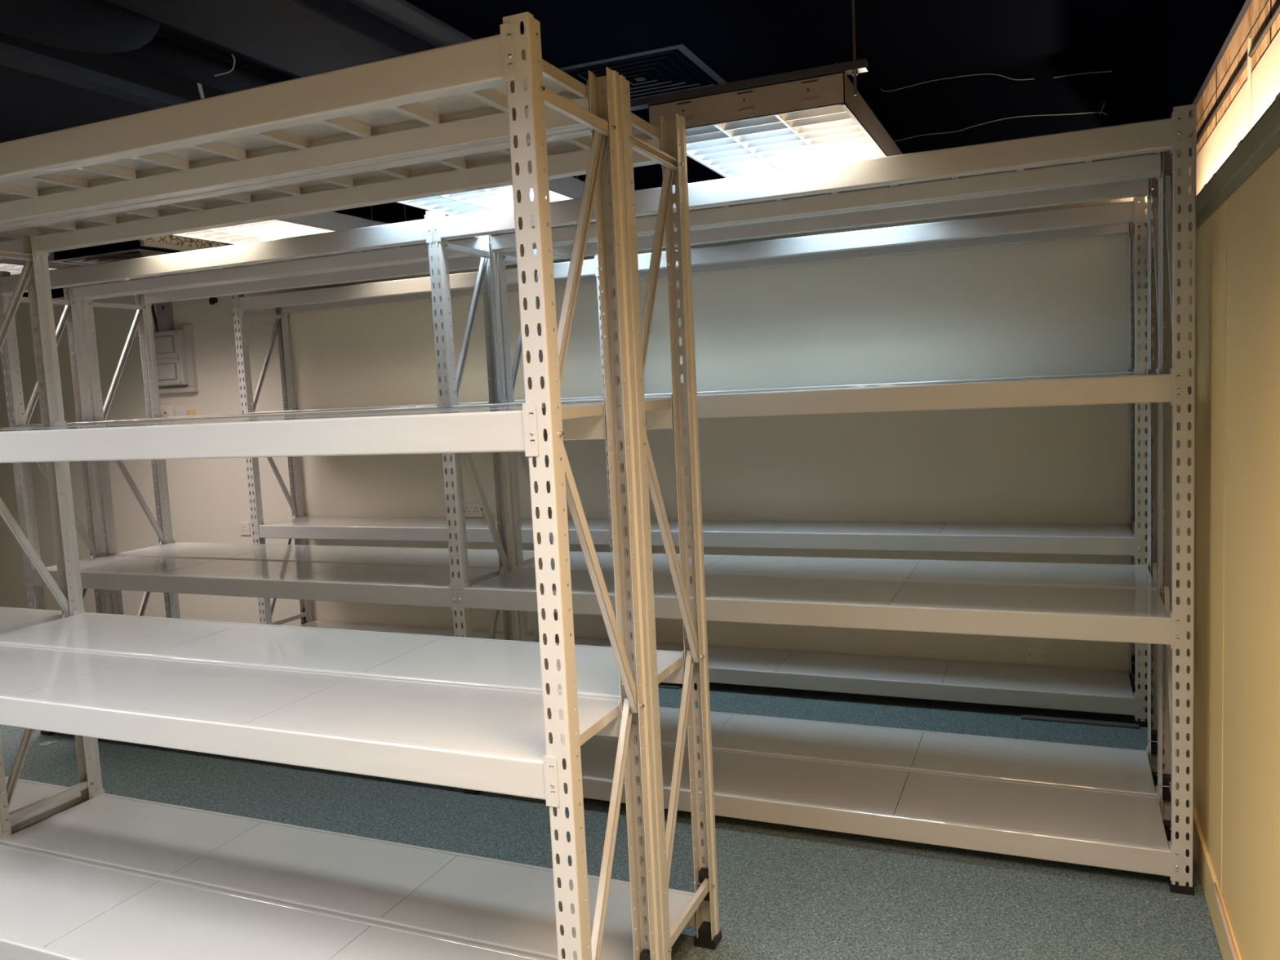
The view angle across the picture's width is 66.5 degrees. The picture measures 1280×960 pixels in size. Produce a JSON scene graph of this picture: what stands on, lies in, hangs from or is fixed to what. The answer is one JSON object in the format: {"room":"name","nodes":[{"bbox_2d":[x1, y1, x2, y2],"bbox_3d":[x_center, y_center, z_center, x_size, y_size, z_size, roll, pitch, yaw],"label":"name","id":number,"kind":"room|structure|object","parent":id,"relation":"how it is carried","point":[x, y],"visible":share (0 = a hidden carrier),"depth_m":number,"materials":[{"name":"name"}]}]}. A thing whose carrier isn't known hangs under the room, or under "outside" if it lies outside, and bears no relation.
{"room":"storage room","nodes":[
{"label":"storage room","id":0,"kind":"room"},
{"bbox_2d":[0,258,24,275],"bbox_3d":[-3.215,-1.127,4.972,0.496,0.085,0.370,0,6,23],"label":"light","id":1,"kind":"object","parent":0,"point":[13,267],"depth_m":4.99,"materials":[{"name":"grey plastic"}]},
{"bbox_2d":[47,252,80,270],"bbox_3d":[-2.936,-1.129,4.853,0.520,0.085,0.370,0,6,23],"label":"light","id":2,"kind":"object","parent":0,"point":[52,265],"depth_m":5.08,"materials":[{"name":"grey"}]},
{"bbox_2d":[138,235,234,251],"bbox_3d":[-2.568,-1.304,5.194,0.660,0.258,0.760,0,6,23],"label":"ceiling light","id":3,"kind":"object","parent":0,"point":[173,242],"visible":0.09,"depth_m":4.94,"materials":[{"name":"grey"}]},
{"bbox_2d":[48,240,183,265],"bbox_3d":[-2.609,-1.191,5.148,0.636,0.081,0.636,0,6,23],"label":"air diffuser","id":4,"kind":"object","parent":3,"relation":"attached to","point":[127,250],"visible":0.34,"depth_m":4.91,"materials":[{"name":"grey metal"}]},
{"bbox_2d":[0,45,1153,678],"bbox_3d":[-1.688,-0.419,6.197,8.796,2.950,0.104,0,6,23],"label":"wall","id":5,"kind":"structure","parent":0,"point":[1060,306],"depth_m":5.08,"materials":[{"name":"beige paint"}]},
{"bbox_2d":[138,329,188,386],"bbox_3d":[-3.287,-0.836,6.733,0.391,0.374,0.085,0,6,23],"label":"board","id":6,"kind":"object","parent":5,"relation":"attached to","point":[170,348],"visible":0.56,"depth_m":6.66,"materials":[{"name":"grey plastic"}]},
{"bbox_2d":[151,303,158,331],"bbox_3d":[-3.345,-1.267,6.694,0.021,0.497,0.051,1,7,35],"label":"cable","id":7,"kind":"object","parent":6,"relation":"attached to","point":[152,307],"visible":0.36,"depth_m":6.70,"materials":[{"name":"grey plastic"}]},
{"bbox_2d":[155,302,174,331],"bbox_3d":[-3.272,-1.271,6.689,0.090,0.495,0.062,0,6,23],"label":"electrical box","id":8,"kind":"object","parent":5,"relation":"attached to","point":[164,311],"visible":0.33,"depth_m":6.68,"materials":[{"name":"grey metal"}]},
{"bbox_2d":[160,404,175,417],"bbox_3d":[-3.296,-0.452,6.804,0.107,0.138,0.042,0,6,23],"label":"thermostat","id":9,"kind":"object","parent":5,"relation":"attached to","point":[167,411],"visible":0.71,"depth_m":6.78,"materials":[{"name":"white plastic"}]},
{"bbox_2d":[146,324,198,393],"bbox_3d":[-3.264,-0.829,6.750,0.470,0.455,0.038,0,6,23],"label":"frame","id":10,"kind":"object","parent":5,"relation":"attached to","point":[188,329],"visible":0.82,"depth_m":6.66,"materials":[{"name":"grey plastic"}]},
{"bbox_2d":[174,409,189,416],"bbox_3d":[-3.168,-0.440,6.758,0.103,0.090,0.030,0,6,23],"label":"junction box","id":11,"kind":"object","parent":5,"relation":"attached to","point":[179,412],"visible":0.46,"depth_m":6.74,"materials":[{"name":"white plastic"}]},
{"bbox_2d":[189,409,195,415],"bbox_3d":[-3.088,-0.447,6.733,0.045,0.080,0.012,0,6,23],"label":"wall switch","id":12,"kind":"object","parent":5,"relation":"attached to","point":[192,412],"visible":0.56,"depth_m":6.72,"materials":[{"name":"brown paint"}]},
{"bbox_2d":[208,297,217,304],"bbox_3d":[-2.853,-1.198,6.534,0.052,0.051,0.035,0,6,23],"label":"round fitting","id":13,"kind":"object","parent":5,"relation":"attached to","point":[212,300],"visible":0.93,"depth_m":6.52,"materials":[{"name":"black plastic"}]},
{"bbox_2d":[239,522,250,535],"bbox_3d":[-2.695,0.332,6.655,0.086,0.088,0.010,0,6,23],"label":"wall socket","id":14,"kind":"object","parent":5,"relation":"attached to","point":[244,526],"visible":1,"depth_m":6.65,"materials":[{"name":"white plastic"}]},
{"bbox_2d":[462,502,483,516],"bbox_3d":[-1.020,0.181,5.922,0.147,0.088,0.011,0,6,23],"label":"wall socket","id":15,"kind":"object","parent":5,"relation":"attached to","point":[471,509],"visible":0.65,"depth_m":5.91,"materials":[{"name":"white plastic"}]},
{"bbox_2d":[880,73,1034,91],"bbox_3d":[1.483,-1.884,4.608,0.702,0.098,0.004,0,6,23],"label":"wire","id":16,"kind":"object","parent":5,"relation":"attached to","point":[980,73],"visible":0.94,"depth_m":4.59,"materials":[{"name":"grey"}]},
{"bbox_2d":[893,111,1106,142],"bbox_3d":[1.587,-1.656,4.590,1.101,0.054,0.004,0,6,23],"label":"wire","id":17,"kind":"object","parent":5,"relation":"attached to","point":[1091,112],"visible":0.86,"depth_m":4.54,"materials":[{"name":"grey"}]},
{"bbox_2d":[1026,646,1045,664],"bbox_3d":[1.925,0.852,4.741,0.087,0.082,0.010,0,6,23],"label":"blank plate","id":18,"kind":"object","parent":5,"relation":"attached to","point":[1035,655],"visible":1,"depth_m":4.74,"materials":[{"name":"white plastic"}]},
{"bbox_2d":[1053,71,1111,78],"bbox_3d":[1.992,-1.827,4.397,0.240,0.017,0.005,0,6,23],"label":"wire","id":19,"kind":"object","parent":5,"relation":"attached to","point":[1102,71],"visible":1,"depth_m":4.39,"materials":[{"name":"grey"}]},
{"bbox_2d":[0,682,1222,959],"bbox_3d":[-3.039,1.519,2.592,9.120,0.100,7.960,0,6,23],"label":"floor","id":20,"kind":"structure","parent":0,"point":[786,892],"depth_m":3.22,"materials":[{"name":"carpet"}]},
{"bbox_2d":[37,741,57,746],"bbox_3d":[-2.833,1.259,4.668,0.079,0.006,0.041,-7,7,-39],"label":"scrap","id":21,"kind":"object","parent":20,"relation":"on","point":[47,741],"visible":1,"depth_m":4.66,"materials":[{"name":"grey"}]},
{"bbox_2d":[0,12,662,959],"bbox_3d":[-2.360,0.260,3.059,4.986,2.252,0.419,0,6,23],"label":"shelving rack","id":22,"kind":"object","parent":20,"relation":"on","point":[499,88],"visible":1,"depth_m":2.25,"materials":[{"name":"white metal"}]},
{"bbox_2d":[0,75,722,959],"bbox_3d":[-2.195,0.216,3.444,4.986,2.252,0.419,0,6,23],"label":"shelving rack","id":23,"kind":"object","parent":20,"relation":"on","point":[498,904],"visible":0.75,"depth_m":2.87,"materials":[{"name":"white metal"}]},
{"bbox_2d":[0,103,1196,895],"bbox_3d":[-0.642,0.095,3.924,4.986,2.252,0.419,0,6,23],"label":"shelving rack","id":24,"kind":"object","parent":20,"relation":"on","point":[1103,828],"visible":0.77,"depth_m":3.28,"materials":[{"name":"white metal"}]},
{"bbox_2d":[80,165,1165,795],"bbox_3d":[-0.477,0.051,4.309,4.986,2.252,0.419,0,6,23],"label":"shelving rack","id":25,"kind":"object","parent":20,"relation":"on","point":[1061,764],"visible":0.38,"depth_m":3.83,"materials":[{"name":"grey metal"}]},
{"bbox_2d":[657,684,680,688],"bbox_3d":[-0.104,1.077,5.188,0.679,0.010,0.035,0,6,23],"label":"floor strip","id":26,"kind":"object","parent":20,"relation":"on","point":[661,686],"visible":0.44,"depth_m":5.07,"materials":[{"name":"grey"}]},
{"bbox_2d":[231,195,1147,727],"bbox_3d":[-0.070,-0.058,5.259,4.986,2.252,0.419,0,6,23],"label":"shelving rack","id":27,"kind":"object","parent":20,"relation":"on","point":[1062,688],"visible":0.51,"depth_m":4.71,"materials":[{"name":"grey metal"}]},
{"bbox_2d":[1021,714,1139,728],"bbox_3d":[1.931,1.063,4.292,0.473,0.010,0.040,0,6,23],"label":"floor strip","id":28,"kind":"object","parent":20,"relation":"on","point":[1104,723],"visible":1,"depth_m":4.28,"materials":[{"name":"grey"}]},
{"bbox_2d":[0,0,1252,142],"bbox_3d":[-2.749,-1.631,3.331,9.320,0.100,10.400,0,6,23],"label":"ceiling","id":29,"kind":"structure","parent":0,"point":[31,104],"depth_m":4.19,"materials":[{"name":"black paint"}]},
{"bbox_2d":[0,0,160,53],"bbox_3d":[-2.248,-1.368,2.018,0.232,0.275,2.934,0,6,23],"label":"duct","id":30,"kind":"object","parent":29,"relation":"attached to","point":[94,26],"visible":0.88,"depth_m":3.02,"materials":[{"name":"black metal"}]},
{"bbox_2d":[109,35,279,93],"bbox_3d":[-1.353,-1.639,4.407,0.110,0.110,2.340,0,6,23],"label":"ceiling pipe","id":31,"kind":"object","parent":30,"relation":"attached to","point":[161,54],"visible":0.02,"depth_m":3.61,"materials":[{"name":"black metal"}]},
{"bbox_2d":[196,82,204,98],"bbox_3d":[-1.700,-1.512,3.768,0.021,0.115,0.325,-4,6,-15],"label":"hanging cable","id":32,"kind":"object","parent":31,"relation":"hanging from","point":[199,86],"visible":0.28,"depth_m":3.80,"materials":[{"name":"grey plastic"}]},
{"bbox_2d":[104,0,436,76],"bbox_3d":[-1.871,-1.400,1.758,0.490,0.150,7.960,0,6,23],"label":"ceiling beam","id":33,"kind":"structure","parent":29,"relation":"attached to","point":[301,37],"depth_m":3.27,"materials":[{"name":"black metal"}]},
{"bbox_2d":[213,53,235,76],"bbox_3d":[-1.503,-1.508,3.562,0.038,0.016,0.244,-7,7,-37],"label":"wire","id":34,"kind":"object","parent":33,"relation":"attached to","point":[232,69],"visible":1,"depth_m":3.58,"materials":[{"name":"grey"}]},
{"bbox_3d":[-0.808,-1.472,4.051,0.008,0.540,0.008,0,6,23],"label":"chain","id":35,"kind":"object","parent":33,"relation":"hanging from","visible":0},
{"bbox_2d":[395,185,513,215],"bbox_3d":[-0.646,-1.148,3.872,0.521,0.085,0.371,0,6,23],"label":"light","id":36,"kind":"object","parent":35,"relation":"hanging from","point":[502,197],"depth_m":3.90,"materials":[{"name":"grey"}]},
{"bbox_2d":[545,176,584,201],"bbox_3d":[-0.303,-1.151,3.726,0.277,0.085,0.370,0,6,23],"label":"light","id":37,"kind":"object","parent":35,"relation":"hanging from","point":[566,188],"depth_m":3.87,"materials":[{"name":"grey"}]},
{"bbox_2d":[370,204,406,222],"bbox_3d":[-1.346,-1.510,5.197,0.596,0.625,0.596,0,6,23],"label":"hanging cable","id":38,"kind":"object","parent":29,"relation":"hanging from","point":[404,205],"visible":0.02,"depth_m":5.33,"materials":[{"name":"grey"}]},
{"bbox_2d":[345,0,474,48],"bbox_3d":[-1.554,-1.423,1.620,0.140,0.070,7.960,0,6,23],"label":"ceiling beam","id":39,"kind":"structure","parent":29,"relation":"attached to","point":[401,14],"depth_m":3.39,"materials":[{"name":"black metal"}]},
{"bbox_2d":[630,0,867,111],"bbox_3d":[0.269,-1.378,2.848,0.765,0.605,0.042,0,6,23],"label":"strut","id":40,"kind":"object","parent":29,"relation":"hanging from","point":[855,67],"visible":0.88,"depth_m":2.81,"materials":[{"name":"grey paint"}]},
{"bbox_2d":[648,71,902,177],"bbox_3d":[0.533,-1.161,3.401,0.596,0.085,1.206,0,6,23],"label":"light","id":41,"kind":"object","parent":40,"relation":"hanging from","point":[815,121],"visible":0.7,"depth_m":3.02,"materials":[{"name":"grey metal"}]},
{"bbox_2d":[645,37,1153,122],"bbox_3d":[1.085,-1.883,4.582,2.368,0.004,0.376,0,6,23],"label":"ceiling strip","id":42,"kind":"object","parent":29,"relation":"attached to","point":[1146,42],"visible":0.21,"depth_m":4.46,"materials":[{"name":"black paint"}]},
{"bbox_2d":[404,0,1170,120],"bbox_3d":[-0.468,-1.429,0.947,2.368,0.078,7.580,0,6,23],"label":"ceiling","id":43,"kind":"structure","parent":0,"point":[740,40],"depth_m":3.71,"materials":[{"name":"black paint"}]},
{"bbox_2d":[558,44,727,99],"bbox_3d":[-0.001,-1.752,4.166,0.620,0.082,0.620,0,6,23],"label":"ceiling vent","id":44,"kind":"object","parent":43,"relation":"in","point":[681,47],"visible":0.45,"depth_m":4.00,"materials":[{"name":"grey metal"}]},
{"bbox_2d":[1151,0,1279,959],"bbox_3d":[1.254,-0.147,1.791,0.114,2.950,10.200,0,6,23],"label":"wall","id":45,"kind":"structure","parent":0,"point":[1251,811],"depth_m":2.35,"materials":[{"name":"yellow paint"}]},
{"bbox_2d":[1151,671,1241,959],"bbox_3d":[0.830,1.368,0.922,0.010,0.124,7.960,0,6,23],"label":"baseboard","id":46,"kind":"structure","parent":45,"relation":"attached to","point":[1203,863],"depth_m":2.76,"materials":[{"name":"brown paint"}]},
{"bbox_2d":[1211,882,1238,959],"bbox_3d":[0.824,1.300,0.930,0.015,0.013,3.785,0,6,23],"label":"cable","id":47,"kind":"object","parent":46,"relation":"on","point":[1231,944],"visible":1,"depth_m":2.47,"materials":[{"name":"beige plastic"}]},
{"bbox_2d":[1151,96,1279,274],"bbox_3d":[0.736,-0.547,0.742,0.012,0.081,7.960,0,6,23],"label":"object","id":48,"kind":"structure","parent":45,"relation":"attached to","point":[1263,140],"depth_m":2.19,"materials":[{"name":"gold metal"}]},
{"bbox_2d":[1220,201,1226,893],"bbox_3d":[1.032,0.332,1.405,0.002,1.810,4.906,0,6,23],"label":"trim","id":49,"kind":"structure","parent":45,"relation":"attached to","point":[1226,202],"depth_m":2.52,"materials":[{"name":"brown paint"}]},
{"bbox_2d":[1236,139,1244,147],"bbox_3d":[1.499,-0.761,2.387,0.060,0.135,0.050,0,6,23],"label":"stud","id":50,"kind":"object","parent":45,"relation":"attached to","point":[1240,141],"visible":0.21,"depth_m":2.38,"materials":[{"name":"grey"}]},
{"bbox_2d":[1275,91,1279,101],"bbox_3d":[1.319,-0.713,1.966,0.060,0.135,0.050,0,6,23],"label":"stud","id":51,"kind":"object","parent":45,"relation":"attached to","point":[1277,95],"visible":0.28,"depth_m":1.98,"materials":[{"name":"grey"}]},
{"bbox_2d":[1179,0,1279,213],"bbox_3d":[1.573,-0.155,1.709,0.120,2.950,10.300,0,6,23],"label":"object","id":52,"kind":"structure","parent":0,"point":[1255,9],"depth_m":4.18,"materials":[{"name":"beige"}]},
{"bbox_2d":[1180,0,1271,153],"bbox_3d":[1.920,-1.607,2.706,0.004,0.283,7.500,0,6,23],"label":"trim","id":53,"kind":"structure","parent":52,"relation":"attached to","point":[1215,92],"depth_m":4.24,"materials":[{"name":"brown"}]},
{"bbox_2d":[1188,30,1279,205],"bbox_3d":[1.424,-0.794,1.535,0.005,1.067,9.800,0,6,23],"label":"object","id":54,"kind":"object","parent":52,"relation":"attached to","point":[1231,129],"visible":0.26,"depth_m":4.04,"materials":[{"name":"beige"}]},
{"bbox_2d":[1246,38,1251,133],"bbox_3d":[2.400,-1.352,3.847,0.011,0.750,0.008,0,6,23],"label":"batten","id":55,"kind":"object","parent":54,"relation":"attached to","point":[1249,40],"visible":0.36,"depth_m":3.83,"materials":[{"name":"white plastic"}]},
{"bbox_2d":[1195,4,1279,146],"bbox_3d":[1.820,-1.507,2.487,0.016,0.016,8.000,0,6,23],"label":"conduit pipe","id":56,"kind":"object","parent":52,"relation":"attached to","point":[1277,12],"visible":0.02,"depth_m":3.98,"materials":[{"name":"grey metal"}]},
{"bbox_3d":[-4.641,0.425,-1.256,9.220,2.950,0.100,0,6,23],"label":"wall","id":57,"kind":"structure","parent":0,"visible":0},
{"bbox_2d":[0,41,191,108],"bbox_3d":[-2.652,-1.299,2.103,0.100,0.040,7.960,0,6,23],"label":"joist","id":58,"kind":"object","parent":57,"relation":"attached to","point":[12,56],"visible":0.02,"depth_m":3.53,"materials":[{"name":"grey paint"}]},
{"bbox_3d":[-1.754,-1.504,4.889,0.008,0.540,0.008,0,6,23],"label":"chain","id":59,"kind":"object","parent":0,"visible":0},
{"bbox_2d":[172,211,387,244],"bbox_3d":[-1.702,-1.143,4.358,0.596,0.085,1.206,0,6,23],"label":"light","id":60,"kind":"object","parent":59,"relation":"hanging from","point":[331,221],"visible":0.09,"depth_m":4.37,"materials":[{"name":"grey plastic"}]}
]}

